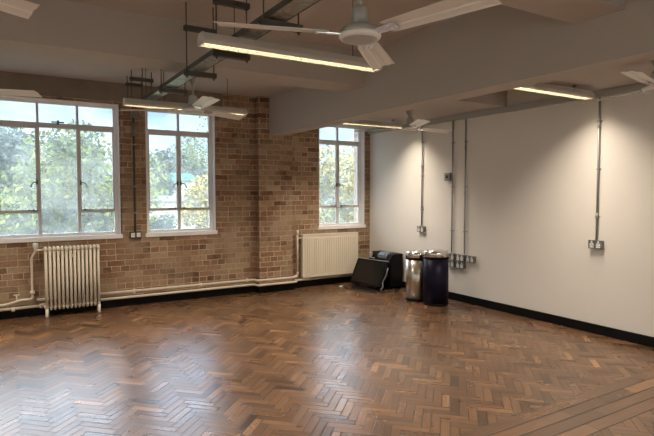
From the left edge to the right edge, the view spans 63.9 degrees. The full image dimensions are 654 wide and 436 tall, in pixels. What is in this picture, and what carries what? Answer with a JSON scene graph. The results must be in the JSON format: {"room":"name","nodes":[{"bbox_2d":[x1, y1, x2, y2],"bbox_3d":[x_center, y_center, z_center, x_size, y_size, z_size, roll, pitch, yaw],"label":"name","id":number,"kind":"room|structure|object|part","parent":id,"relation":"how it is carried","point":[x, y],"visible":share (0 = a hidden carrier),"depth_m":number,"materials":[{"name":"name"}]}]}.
{"room":"empty office","nodes":[
{"label":"empty office","id":0,"kind":"room"},
{"bbox_2d":[0,52,295,96],"bbox_3d":[-3.439,-1.831,5.088,7.300,0.330,2.140,-2,3,-31],"label":"ceiling","id":1,"kind":"structure","parent":0,"point":[9,62],"depth_m":6.30,"materials":[{"name":"paint"}]},
{"bbox_2d":[125,76,141,97],"bbox_3d":[-2.364,-1.561,6.431,0.200,0.340,0.042,-2,3,-31],"label":"hanger","id":2,"kind":"object","parent":1,"relation":"hanging from","point":[127,84],"visible":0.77,"depth_m":6.41,"materials":[{"name":"metal"}]},
{"bbox_2d":[129,70,152,98],"bbox_3d":[-2.168,-1.547,6.129,0.262,0.340,0.042,-2,3,-31],"label":"hanger","id":3,"kind":"object","parent":1,"relation":"hanging from","point":[131,78],"visible":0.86,"depth_m":6.09,"materials":[{"name":"metal"}]},
{"bbox_2d":[142,69,164,100],"bbox_3d":[-1.875,-1.449,5.656,0.262,0.490,0.042,-2,3,-31],"label":"hanger","id":4,"kind":"object","parent":1,"relation":"hanging from","point":[142,69],"visible":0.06,"depth_m":5.60,"materials":[{"name":"metal"}]},
{"bbox_3d":[-1.972,-1.446,5.597,0.022,0.490,0.019,-2,3,-31],"label":"threaded rod","id":5,"kind":"part","parent":4,"relation":"part of","materials":[{"name":"metal"}]},
{"bbox_2d":[123,98,187,109],"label":"light","id":6,"kind":"object","parent":1,"relation":"hanging from","point":[161,104],"depth_m":5.50,"materials":[{"name":"white metal"}]},
{"bbox_3d":[-1.517,-1.212,5.735,1.316,0.068,0.124,-2,3,-31],"label":"casing","id":7,"kind":"part","parent":6,"relation":"part of","materials":[{"name":"white metal"}]},
{"bbox_2d":[204,79,247,115],"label":"light","id":8,"kind":"object","parent":1,"relation":"hanging from","point":[238,111],"depth_m":5.94,"materials":[{"name":"white metal"}]},
{"bbox_2d":[0,94,369,308],"bbox_3d":[-3.148,-0.427,6.791,9.500,3.200,0.340,-2,3,-31],"label":"wall","id":9,"kind":"structure","parent":0,"point":[126,263],"depth_m":7.50,"materials":[{"name":"brick"}]},
{"bbox_2d":[0,303,45,311],"bbox_3d":[-5.227,1.130,5.262,4.240,0.095,0.120,-2,3,-31],"label":"pipe","id":10,"kind":"object","parent":9,"relation":"attached to","point":[12,309],"visible":1,"depth_m":6.26,"materials":[{"name":"white metal"}]},
{"bbox_2d":[43,274,351,306],"bbox_3d":[-1.401,1.007,7.580,4.770,0.034,0.154,-2,3,-31],"label":"pipe","id":11,"kind":"object","parent":10,"relation":"attached to","point":[344,275],"visible":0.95,"depth_m":7.51,"materials":[{"name":"white metal"}]},
{"bbox_2d":[0,95,122,243],"bbox_3d":[-3.918,-0.571,6.182,2.800,1.742,0.160,-2,3,-31],"label":"window","id":12,"kind":"structure","parent":9,"relation":"in","point":[114,130],"depth_m":6.65,"materials":[{"name":"white paint"}]},
{"bbox_3d":[-3.746,-0.596,6.351,0.406,1.029,0.046,-2,3,-31],"label":"casement frame","id":13,"kind":"part","parent":12,"relation":"part of","materials":[{"name":"grey metal"}]},
{"bbox_3d":[-3.907,0.273,6.206,2.800,0.054,0.120,-2,3,-31],"label":"sill","id":14,"kind":"part","parent":12,"relation":"part of","materials":[{"name":"white paint"}]},
{"bbox_3d":[-2.991,-0.619,6.813,0.408,1.029,0.046,-2,3,-31],"label":"casement frame","id":15,"kind":"part","parent":12,"relation":"part of","materials":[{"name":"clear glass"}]},
{"bbox_2d":[0,71,222,106],"bbox_3d":[-4.303,-1.581,5.823,6.580,0.240,0.006,-2,3,-31],"label":"beam","id":16,"kind":"structure","parent":9,"relation":"attached to","point":[44,85],"depth_m":6.57,"materials":[{"name":"paint"}]},
{"bbox_2d":[129,231,140,238],"bbox_3d":[-2.544,0.225,6.962,0.146,0.090,0.054,-2,3,-31],"label":"wall socket","id":17,"kind":"object","parent":9,"relation":"attached to","point":[137,234],"visible":1,"depth_m":6.94,"materials":[{"name":"metal"}]},
{"bbox_2d":[129,114,141,231],"bbox_3d":[-2.522,-0.592,6.938,0.145,1.545,0.058,-2,3,-31],"label":"conduit","id":18,"kind":"object","parent":9,"relation":"attached to","point":[132,116],"visible":1,"depth_m":6.91,"materials":[{"name":"metal"}]},
{"bbox_2d":[37,272,298,300],"bbox_3d":[-1.963,0.935,7.254,3.597,0.087,0.162,-2,3,-31],"label":"pipe","id":19,"kind":"object","parent":9,"relation":"attached to","point":[297,273],"visible":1,"depth_m":7.33,"materials":[{"name":"white metal"}]},
{"bbox_2d":[296,230,301,271],"bbox_3d":[-0.436,0.515,8.214,0.107,0.653,0.043,-2,3,-31],"label":"pipe","id":20,"kind":"object","parent":19,"relation":"attached to","point":[297,231],"visible":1,"depth_m":8.19,"materials":[{"name":"white metal"}]},
{"bbox_2d":[0,276,351,319],"bbox_3d":[-3.158,1.128,6.575,9.178,0.115,0.145,-2,3,-31],"label":"baseboard","id":21,"kind":"structure","parent":9,"relation":"attached to","point":[38,311],"depth_m":7.29,"materials":[{"name":"black paint"}]},
{"bbox_2d":[145,108,217,236],"bbox_3d":[-2.048,-0.628,7.328,1.002,1.742,0.160,-2,3,-31],"label":"window","id":22,"kind":"structure","parent":9,"relation":"in","point":[210,135],"depth_m":7.36,"materials":[{"name":"white paint"}]},
{"bbox_3d":[-2.271,-0.641,7.254,0.395,1.029,0.046,-2,3,-31],"label":"casement frame","id":23,"kind":"part","parent":22,"relation":"part of","materials":[{"name":"grey metal"}]},
{"bbox_3d":[-2.037,0.216,7.351,1.002,0.054,0.120,-2,3,-31],"label":"sill","id":24,"kind":"part","parent":22,"relation":"part of","materials":[{"name":"white paint"}]},
{"bbox_3d":[-1.894,-0.652,7.486,0.423,1.029,0.046,-2,3,-31],"label":"casement frame","id":25,"kind":"part","parent":22,"relation":"part of","materials":[{"name":"grey metal"}]},
{"bbox_2d":[255,96,292,283],"bbox_3d":[-0.801,-0.345,7.966,0.555,2.920,0.120,-2,3,-31],"label":"pillar","id":26,"kind":"structure","parent":9,"relation":"attached to","point":[274,241],"depth_m":7.89,"materials":[{"name":"brick"}]},
{"bbox_2d":[300,232,357,277],"bbox_3d":[0.045,0.587,8.531,1.058,0.682,0.118,-2,3,-31],"label":"panel radiator","id":27,"kind":"object","parent":9,"relation":"attached to","point":[322,254],"visible":0.84,"depth_m":8.46,"materials":[{"name":"beige metal"}]},
{"bbox_3d":[-0.396,0.607,8.246,0.008,0.650,0.074,-2,3,-31],"label":"panel","id":28,"kind":"part","parent":27,"relation":"part of","materials":[{"name":"beige metal"}]},
{"bbox_3d":[0.072,0.907,8.503,1.050,0.045,0.012,-2,3,-31],"label":"rail","id":29,"kind":"part","parent":27,"relation":"part of","materials":[{"name":"beige metal"}]},
{"bbox_2d":[300,232,357,235],"bbox_3d":[0.052,0.258,8.504,1.058,0.022,0.080,-2,3,-31],"label":"grille","id":30,"kind":"object","parent":27,"relation":"attached to","point":[342,233],"depth_m":8.51,"materials":[{"name":"beige metal"}]},
{"bbox_2d":[318,128,365,229],"bbox_3d":[0.221,-0.697,8.717,0.940,1.742,0.160,-2,3,-31],"label":"window","id":31,"kind":"structure","parent":9,"relation":"in","point":[360,164],"depth_m":8.85,"materials":[{"name":"white paint"}]},
{"bbox_3d":[0.003,-0.710,8.648,0.348,1.029,0.046,-2,3,-31],"label":"casement frame","id":32,"kind":"part","parent":31,"relation":"part of","materials":[{"name":"grey metal"}]},
{"bbox_3d":[0.232,0.147,8.741,0.940,0.054,0.120,-2,3,-31],"label":"sill","id":33,"kind":"part","parent":31,"relation":"part of","materials":[{"name":"white paint"}]},
{"bbox_3d":[0.354,-0.720,8.863,0.408,1.029,0.046,-2,3,-31],"label":"casement frame","id":34,"kind":"part","parent":31,"relation":"part of","materials":[{"name":"grey metal"}]},
{"bbox_2d":[269,0,653,135],"bbox_3d":[1.689,-1.495,3.873,0.235,0.890,9.600,-2,3,-31],"label":"beam","id":35,"kind":"structure","parent":9,"relation":"attached to","point":[497,48],"depth_m":4.38,"materials":[{"name":"paint"}]},
{"bbox_2d":[65,0,458,50],"bbox_3d":[-2.014,-1.774,2.766,7.300,0.220,2.470,-2,3,-31],"label":"ceiling","id":36,"kind":"structure","parent":0,"point":[331,15],"depth_m":4.45,"materials":[{"name":"paint"}]},
{"bbox_2d":[0,0,39,18],"bbox_3d":[-1.549,-1.237,1.816,1.283,0.762,1.138,1,3,28],"label":"ceiling fan","id":37,"kind":"object","parent":36,"relation":"hanging from","point":[21,8],"visible":1,"depth_m":2.27,"materials":[{"name":"metal"}]},
{"bbox_2d":[0,0,364,92],"bbox_3d":[-2.787,-1.623,3.996,7.260,0.540,0.420,-2,3,-31],"label":"beam","id":38,"kind":"structure","parent":36,"relation":"attached to","point":[59,29],"depth_m":4.53,"materials":[{"name":"paint"}]},
{"bbox_2d":[0,89,41,96],"bbox_3d":[-2.855,-1.159,4.039,1.138,0.392,1.283,-1,3,-20],"label":"ceiling fan","id":39,"kind":"object","parent":38,"relation":"hanging from","point":[11,92],"visible":1,"depth_m":4.21,"materials":[{"name":"metal"}]},
{"bbox_2d":[159,69,187,95],"bbox_3d":[-1.468,-1.287,4.998,0.262,0.230,0.042,-2,3,-31],"label":"hanger","id":40,"kind":"object","parent":38,"relation":"hanging from","point":[164,90],"visible":0.93,"depth_m":4.97,"materials":[{"name":"metal"}]},
{"bbox_2d":[118,77,245,119],"bbox_3d":[-1.239,-1.202,4.911,1.283,0.392,1.138,-1,3,-26],"label":"ceiling fan","id":41,"kind":"object","parent":38,"relation":"hanging from","point":[195,105],"visible":0.97,"depth_m":5.02,"materials":[{"name":"metal"}]},
{"bbox_3d":[-1.734,-1.047,5.092,0.550,0.031,0.141,0,3,2],"label":"blade","id":42,"kind":"part","parent":41,"relation":"part of","materials":[{"name":"metal"}]},
{"bbox_3d":[-1.093,-1.026,4.662,0.142,0.031,0.548,-1,3,-26],"label":"blade","id":43,"kind":"part","parent":41,"relation":"part of","materials":[{"name":"metal"}]},
{"bbox_3d":[-1.041,-1.063,5.426,0.141,0.031,0.550,2,3,32],"label":"blade","id":44,"kind":"part","parent":41,"relation":"part of","materials":[{"name":"metal"}]},
{"bbox_2d":[183,2,216,80],"bbox_3d":[-1.039,-1.439,4.291,0.262,0.600,0.042,-2,3,-31],"label":"hanger","id":45,"kind":"object","parent":36,"relation":"hanging from","point":[190,28],"visible":0.84,"depth_m":4.26,"materials":[{"name":"metal"}]},
{"bbox_3d":[-1.135,-1.436,4.232,0.022,0.600,0.019,-2,3,-31],"label":"threaded rod","id":46,"kind":"part","parent":45,"relation":"part of","materials":[{"name":"metal"}]},
{"bbox_3d":[-0.943,-1.442,4.350,0.022,0.600,0.019,-2,3,-31],"label":"threaded rod","id":47,"kind":"part","parent":45,"relation":"part of","materials":[{"name":"metal"}]},
{"bbox_2d":[212,0,249,62],"bbox_3d":[-0.673,-1.410,3.695,0.262,0.600,0.042,-2,3,-31],"label":"hanger","id":48,"kind":"object","parent":36,"relation":"hanging from","point":[228,3],"visible":1,"depth_m":3.68,"materials":[{"name":"metal"}]},
{"bbox_3d":[-0.769,-1.407,3.636,0.022,0.600,0.019,-2,3,-31],"label":"threaded rod","id":49,"kind":"part","parent":48,"relation":"part of","materials":[{"name":"metal"}]},
{"bbox_3d":[-0.577,-1.413,3.754,0.022,0.600,0.019,-2,3,-31],"label":"threaded rod","id":50,"kind":"part","parent":48,"relation":"part of","materials":[{"name":"metal"}]},
{"bbox_2d":[259,0,302,35],"bbox_3d":[-0.265,-1.378,3.031,0.262,0.600,0.042,-2,3,-31],"label":"hanger","id":51,"kind":"object","parent":36,"relation":"hanging from","point":[264,21],"visible":0.67,"depth_m":3.01,"materials":[{"name":"metal"}]},
{"bbox_2d":[141,0,320,100],"bbox_3d":[-0.429,-1.167,3.234,0.125,0.036,5.900,-2,3,-31],"label":"cable tray","id":52,"kind":"object","parent":51,"relation":"on","point":[284,10],"visible":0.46,"depth_m":3.33,"materials":[{"name":"metal"}]},
{"bbox_2d":[197,0,382,71],"bbox_3d":[-0.199,-1.386,3.518,1.340,0.632,0.128,-2,3,-31],"label":"light","id":53,"kind":"object","parent":36,"relation":"hanging from","point":[205,39],"visible":0.9,"depth_m":3.43,"materials":[{"name":"white metal"}]},
{"bbox_3d":[-0.582,-1.409,3.281,0.040,0.562,0.040,-2,3,-31],"label":"suspension rod","id":54,"kind":"part","parent":53,"relation":"part of","materials":[{"name":"metal"}]},
{"bbox_3d":[-0.198,-1.106,3.531,1.316,0.068,0.124,-2,3,-31],"label":"casing","id":55,"kind":"part","parent":53,"relation":"part of","materials":[{"name":"white metal"}]},
{"bbox_2d":[213,0,501,70],"bbox_3d":[0.219,-1.090,2.736,1.283,0.408,1.138,1,3,16],"label":"ceiling fan","id":56,"kind":"object","parent":36,"relation":"hanging from","point":[360,32],"visible":1,"depth_m":2.50,"materials":[{"name":"metal"}]},
{"bbox_3d":[-0.269,-0.906,2.504,0.550,0.031,0.141,-1,3,-15],"label":"blade","id":57,"kind":"part","parent":56,"relation":"part of","materials":[{"name":"metal"}]},
{"bbox_3d":[0.285,-0.932,3.032,0.142,0.031,0.548,1,3,16],"label":"blade","id":58,"kind":"part","parent":56,"relation":"part of","materials":[{"name":"metal"}]},
{"bbox_3d":[0.468,-0.896,2.283,0.550,0.031,0.141,3,4,45],"label":"blade","id":59,"kind":"part","parent":56,"relation":"part of","materials":[{"name":"metal"}]},
{"bbox_2d":[498,0,624,23],"bbox_3d":[-1.294,-1.507,1.565,7.260,0.540,0.350,-2,3,-31],"label":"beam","id":60,"kind":"structure","parent":36,"relation":"attached to","point":[569,11],"depth_m":3.31,"materials":[{"name":"paint"}]},
{"bbox_2d":[0,282,653,435],"bbox_3d":[-0.677,1.378,2.558,9.200,0.001,9.600,-2,3,-31],"label":"floor","id":61,"kind":"structure","parent":0,"point":[328,359],"depth_m":4.38,"materials":[{"name":"brown wood"}]},
{"bbox_2d":[33,243,100,317],"bbox_3d":[-3.187,0.741,6.442,0.730,0.900,0.148,-2,3,-31],"label":"radiator","id":62,"kind":"object","parent":61,"relation":"on","point":[78,286],"visible":1,"depth_m":6.42,"materials":[{"name":"beige metal"}]},
{"bbox_2d":[0,252,35,306],"bbox_3d":[-5.272,0.766,5.244,4.163,0.648,0.076,-2,3,-31],"label":"pipe","id":63,"kind":"object","parent":62,"relation":"attached to","point":[32,292],"visible":1,"depth_m":6.29,"materials":[{"name":"white metal"}]},
{"bbox_2d":[350,257,388,291],"bbox_3d":[0.622,0.882,8.203,0.379,0.443,0.703,-2,4,-41],"label":"monitor","id":64,"kind":"object","parent":61,"relation":"on","point":[369,272],"visible":1,"depth_m":8.20,"materials":[{"name":"black plastic"}]},
{"bbox_2d":[343,286,400,292],"bbox_3d":[0.654,1.106,8.045,0.920,0.010,0.426,1,3,13],"label":"power cable","id":65,"kind":"object","parent":61,"relation":"on","point":[343,286],"visible":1,"depth_m":7.91,"materials":[{"name":"black plastic"}]},
{"bbox_2d":[369,250,402,288],"bbox_3d":[0.928,0.815,8.385,0.270,0.560,0.570,-2,3,-31],"label":"machine","id":66,"kind":"object","parent":61,"relation":"on","point":[394,278],"visible":0.74,"depth_m":8.16,"materials":[{"name":"plastic"}]},
{"bbox_3d":[0.924,0.588,8.289,0.155,0.097,0.230,-2,3,-31],"label":"control panel","id":67,"kind":"part","parent":66,"relation":"part of","materials":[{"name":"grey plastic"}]},
{"bbox_2d":[405,250,423,301],"bbox_3d":[1.264,0.796,7.333,0.330,0.698,0.330,-2,3,-31],"label":"pedal bin","id":68,"kind":"object","parent":61,"relation":"on","point":[414,258],"visible":0.75,"depth_m":7.19,"materials":[{"name":"silver metal"}]},
{"bbox_3d":[1.264,0.505,7.319,0.324,0.091,0.324,-2,3,-31],"label":"lid","id":69,"kind":"part","parent":68,"relation":"part of","materials":[{"name":"silver metal"}]},
{"bbox_2d":[423,249,448,306],"bbox_3d":[1.461,0.788,7.043,0.347,0.743,0.347,-2,3,-31],"label":"pedal bin","id":70,"kind":"object","parent":61,"relation":"on","point":[435,261],"visible":1,"depth_m":6.90,"materials":[{"name":"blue metal"}]},
{"bbox_3d":[1.461,0.474,7.028,0.340,0.091,0.340,-2,3,-31],"label":"lid","id":71,"kind":"part","parent":70,"relation":"part of","materials":[{"name":"silver metal"}]},
{"bbox_2d":[329,90,506,129],"bbox_3d":[0.735,-1.758,7.232,1.750,0.688,2.860,-2,3,-31],"label":"ceiling","id":72,"kind":"structure","parent":0,"point":[497,99],"depth_m":6.71,"materials":[{"name":"paint"}]},
{"bbox_2d":[344,120,405,128],"bbox_3d":[0.576,-1.366,7.424,1.410,0.114,0.128,-2,3,-31],"label":"light","id":73,"kind":"object","parent":72,"relation":"hanging from","point":[360,122],"visible":0.56,"depth_m":7.47,"materials":[{"name":"white"}]},
{"bbox_2d":[355,109,451,132],"bbox_3d":[1.165,-1.236,6.582,1.138,0.294,1.283,-2,3,-33],"label":"ceiling fan","id":74,"kind":"object","parent":72,"relation":"hanging from","point":[411,125],"visible":0.95,"depth_m":6.48,"materials":[{"name":"metal"}]},
{"bbox_3d":[0.638,-1.127,6.721,0.551,0.031,0.141,1,3,25],"label":"blade","id":75,"kind":"part","parent":74,"relation":"part of","materials":[{"name":"metal"}]},
{"bbox_3d":[1.055,-1.096,6.075,0.141,0.031,0.550,0,3,-5],"label":"blade","id":76,"kind":"part","parent":74,"relation":"part of","materials":[{"name":"metal"}]},
{"bbox_3d":[1.403,-1.130,6.763,0.548,0.031,0.142,-2,3,-33],"label":"blade","id":77,"kind":"part","parent":74,"relation":"part of","materials":[{"name":"metal"}]},
{"bbox_2d":[370,83,653,336],"bbox_3d":[3.371,-0.343,4.961,0.300,3.200,9.600,-2,3,-31],"label":"wall","id":78,"kind":"structure","parent":0,"point":[531,174],"depth_m":6.16,"materials":[{"name":"beige paint"}]},
{"bbox_2d":[417,226,425,231],"bbox_3d":[1.413,0.165,7.846,0.052,0.090,0.150,-2,3,-31],"label":"wall socket","id":79,"kind":"object","parent":78,"relation":"attached to","point":[419,228],"visible":1,"depth_m":7.81,"materials":[{"name":"metal"}]},
{"bbox_2d":[420,126,424,225],"bbox_3d":[1.419,-0.626,7.812,0.036,1.492,0.052,-2,3,-31],"label":"conduit","id":80,"kind":"object","parent":78,"relation":"attached to","point":[422,142],"visible":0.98,"depth_m":7.80,"materials":[{"name":"grey metal"}]},
{"bbox_2d":[444,173,451,180],"bbox_3d":[1.695,-0.577,7.344,0.057,0.110,0.110,-2,3,-31],"label":"wall switch","id":81,"kind":"object","parent":78,"relation":"attached to","point":[447,176],"visible":1,"depth_m":7.32,"materials":[{"name":"metal"}]},
{"bbox_3d":[1.679,-0.577,7.335,0.006,0.100,0.100,-2,3,-31],"label":"plate","id":82,"kind":"part","parent":81,"relation":"part of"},
{"bbox_2d":[449,253,455,259],"bbox_3d":[1.740,0.538,7.331,0.052,0.090,0.150,-2,3,-31],"label":"wall socket","id":83,"kind":"object","parent":78,"relation":"attached to","point":[452,256],"visible":0.59,"depth_m":7.29,"materials":[{"name":"metal"}]},
{"bbox_2d":[449,260,455,266],"bbox_3d":[1.740,0.637,7.336,0.052,0.090,0.150,-2,3,-31],"label":"wall socket","id":84,"kind":"object","parent":78,"relation":"attached to","point":[452,263],"visible":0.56,"depth_m":7.29,"materials":[{"name":"metal"}]},
{"bbox_2d":[450,121,454,251],"bbox_3d":[1.746,-0.433,7.288,0.036,1.827,0.052,-2,3,-31],"label":"conduit","id":85,"kind":"object","parent":78,"relation":"attached to","point":[452,142],"visible":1,"depth_m":7.28,"materials":[{"name":"grey metal"}]},
{"bbox_2d":[456,261,465,268],"bbox_3d":[1.834,0.644,7.183,0.052,0.090,0.150,-2,3,-31],"label":"wall socket","id":86,"kind":"object","parent":78,"relation":"attached to","point":[462,265],"visible":1,"depth_m":7.14,"materials":[{"name":"metal"}]},
{"bbox_2d":[456,254,465,261],"bbox_3d":[1.834,0.545,7.178,0.052,0.090,0.150,-2,3,-31],"label":"wall socket","id":87,"kind":"object","parent":78,"relation":"attached to","point":[459,257],"visible":1,"depth_m":7.15,"materials":[{"name":"metal"}]},
{"bbox_2d":[463,118,467,253],"bbox_3d":[1.871,-0.423,7.084,0.036,1.827,0.052,-2,3,-31],"label":"conduit","id":88,"kind":"object","parent":78,"relation":"attached to","point":[465,141],"visible":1,"depth_m":7.08,"materials":[{"name":"grey metal"}]},
{"bbox_2d":[466,255,475,262],"bbox_3d":[1.928,0.552,7.025,0.052,0.090,0.150,-2,3,-31],"label":"wall socket","id":89,"kind":"object","parent":78,"relation":"attached to","point":[471,259],"visible":1,"depth_m":6.99,"materials":[{"name":"metal"}]},
{"bbox_2d":[368,83,644,133],"bbox_3d":[3.220,-1.262,4.824,0.052,0.072,9.600,-2,3,-31],"label":"cable tray","id":90,"kind":"object","parent":78,"relation":"attached to","point":[633,87],"visible":0.63,"depth_m":6.17,"materials":[{"name":"grey metal"}]},
{"bbox_2d":[401,281,653,347],"bbox_3d":[3.235,1.210,4.952,0.022,0.100,9.600,-2,3,-31],"label":"baseboard","id":91,"kind":"structure","parent":78,"relation":"attached to","point":[645,340],"depth_m":5.92,"materials":[{"name":"black paint"}]},
{"bbox_2d":[588,240,603,248],"bbox_3d":[2.837,0.279,5.527,0.052,0.090,0.150,-2,3,-31],"label":"wall socket","id":92,"kind":"object","parent":78,"relation":"attached to","point":[594,244],"visible":1,"depth_m":5.51,"materials":[{"name":"metal"}]},
{"bbox_2d":[595,97,602,239],"bbox_3d":[2.844,-0.512,5.492,0.036,1.497,0.052,-2,3,-31],"label":"conduit","id":93,"kind":"object","parent":78,"relation":"attached to","point":[599,121],"visible":1,"depth_m":5.48,"materials":[{"name":"grey metal"}]},
{"bbox_2d":[488,377,653,435],"bbox_3d":[-0.687,1.529,2.583,9.800,0.296,10.240,-2,3,-31],"label":"floor slab","id":94,"kind":"structure","parent":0,"point":[653,377],"depth_m":3.54,"materials":[{"name":"brown wood"}]},
{"bbox_2d":[544,61,653,90],"bbox_3d":[3.540,-1.539,2.664,1.750,0.688,5.610,-2,3,-31],"label":"ceiling","id":95,"kind":"structure","parent":0,"point":[610,78],"depth_m":4.93,"materials":[{"name":"paint"}]},
{"bbox_2d":[515,83,594,99],"bbox_3d":[2.077,-1.249,4.980,1.410,0.114,0.128,-2,3,-31],"label":"light","id":96,"kind":"object","parent":95,"relation":"hanging from","point":[539,88],"visible":0.62,"depth_m":5.05,"materials":[{"name":"white metal"}]},
{"bbox_2d":[582,60,653,103],"bbox_3d":[2.498,-1.118,4.139,1.283,0.294,1.138,-1,3,-16],"label":"ceiling fan","id":97,"kind":"object","parent":95,"relation":"hanging from","point":[640,77],"visible":0.94,"depth_m":3.87,"materials":[{"name":"metal"}]},
{"bbox_3d":[2.404,-1.017,4.425,0.142,0.031,0.548,-1,3,-16],"label":"blade","id":98,"kind":"part","parent":97,"relation":"part of","materials":[{"name":"metal"}]},
{"bbox_3d":[2.207,-0.981,3.685,0.141,0.031,0.550,3,4,43],"label":"blade","id":99,"kind":"part","parent":97,"relation":"part of","materials":[{"name":"metal"}]},
{"label":"outside","id":100,"kind":"structure","parent":0,"visible":0},
{"bbox_2d":[2,209,346,234],"bbox_3d":[-68.752,-2.474,160.584,480.000,0.300,329.000,-2,3,-31],"label":"ground","id":101,"kind":"structure","parent":100,"point":[320,209],"depth_m":95.98,"materials":[{"name":"green plant"}]},
{"bbox_2d":[0,119,43,192],"bbox_3d":[-13.107,-0.048,19.492,4.711,8.442,5.693,-2,3,-35],"label":"tree","id":102,"kind":"object","parent":101,"relation":"on","point":[9,142],"visible":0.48,"depth_m":18.67,"materials":[{"name":"green plant"}]},
{"bbox_2d":[41,137,111,190],"bbox_3d":[-36.203,-5.270,76.351,13.146,13.399,13.977,-2,3,-31],"label":"tree","id":103,"kind":"object","parent":101,"relation":"on","point":[53,138],"visible":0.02,"depth_m":73.47,"materials":[{"name":"green plant"}]},
{"bbox_2d":[0,118,169,234],"bbox_3d":[-7.364,0.813,15.413,5.321,7.113,5.255,-2,3,-31],"label":"tree","id":104,"kind":"object","parent":101,"relation":"on","point":[59,209],"visible":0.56,"depth_m":13.99,"materials":[{"name":"green plant"}]},
{"bbox_2d":[149,153,175,195],"bbox_3d":[-15.588,-1.381,45.404,5.063,8.602,5.340,-2,3,-31],"label":"tree","id":105,"kind":"object","parent":101,"relation":"on","point":[169,184],"visible":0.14,"depth_m":44.92,"materials":[{"name":"green plant"}]},
{"bbox_2d":[149,212,177,229],"bbox_3d":[-8.429,1.764,25.785,2.619,4.222,2.324,2,3,33],"label":"tree","id":106,"kind":"object","parent":101,"relation":"on","point":[158,224],"visible":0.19,"depth_m":25.10,"materials":[{"name":"green plant"}]},
{"bbox_2d":[149,196,184,228],"bbox_3d":[-14.005,0.811,38.742,5.300,4.850,6.400,-2,3,-31],"label":"building","id":107,"kind":"structure","parent":101,"relation":"on","point":[171,203],"depth_m":36.79,"materials":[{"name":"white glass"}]},
{"bbox_2d":[157,137,207,225],"bbox_3d":[-22.361,-5.103,77.043,12.251,14.174,12.405,1,3,16],"label":"tree","id":108,"kind":"object","parent":101,"relation":"on","point":[170,167],"visible":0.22,"depth_m":73.93,"materials":[{"name":"green plant"}]},
{"bbox_2d":[169,173,196,228],"bbox_3d":[-19.131,-1.576,62.786,3.400,7.300,12.500,-2,3,-31],"label":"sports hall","id":109,"kind":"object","parent":101,"relation":"on","point":[186,181],"visible":0.18,"depth_m":57.77,"materials":[{"name":"white"}]},
{"bbox_2d":[33,156,334,203],"bbox_3d":[-76.027,-16.813,210.043,400.000,23.569,144.000,-2,3,-31],"label":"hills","id":110,"kind":"structure","parent":101,"relation":"on","point":[107,161],"depth_m":204.45,"materials":[{"name":"green plant"}]},
{"bbox_2d":[181,174,208,227],"bbox_3d":[-3.744,1.051,18.818,2.790,6.305,2.783,1,3,27],"label":"tree","id":111,"kind":"object","parent":101,"relation":"on","point":[203,194],"visible":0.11,"depth_m":18.23,"materials":[{"name":"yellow plant"}]},
{"bbox_2d":[182,188,208,225],"bbox_3d":[-12.344,-0.237,50.761,3.252,5.800,3.980,1,3,26],"label":"tree","id":112,"kind":"object","parent":101,"relation":"on","point":[185,189],"visible":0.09,"depth_m":49.89,"materials":[{"name":"green plant"}]},
{"bbox_2d":[320,174,333,216],"bbox_3d":[-3.919,-6.030,99.951,10.020,12.592,11.943,-2,3,-31],"label":"tree","id":113,"kind":"object","parent":101,"relation":"on","point":[323,198],"visible":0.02,"depth_m":98.01,"materials":[{"name":"green plant"}]},
{"bbox_2d":[320,138,353,223],"bbox_3d":[1.182,0.514,19.715,5.228,7.282,3.801,1,3,17],"label":"tree","id":114,"kind":"object","parent":101,"relation":"on","point":[346,173],"visible":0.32,"depth_m":18.96,"materials":[{"name":"green plant"}]},
{"bbox_2d":[327,156,353,222],"bbox_3d":[2.046,0.328,23.665,4.364,7.270,4.780,0,3,-7],"label":"tree","id":115,"kind":"object","parent":101,"relation":"on","point":[352,156],"visible":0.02,"depth_m":23.28,"materials":[{"name":"green plant"}]},
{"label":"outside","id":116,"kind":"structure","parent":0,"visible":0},
{"bbox_2d":[181,116,207,179],"bbox_3d":[-4.684,-2.840,22.673,3.817,3.614,3.909,-2,3,-31],"label":"tree","id":117,"kind":"object","parent":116,"point":[189,147],"visible":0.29,"depth_m":22.32,"materials":[{"name":"green plant"}]}
]}

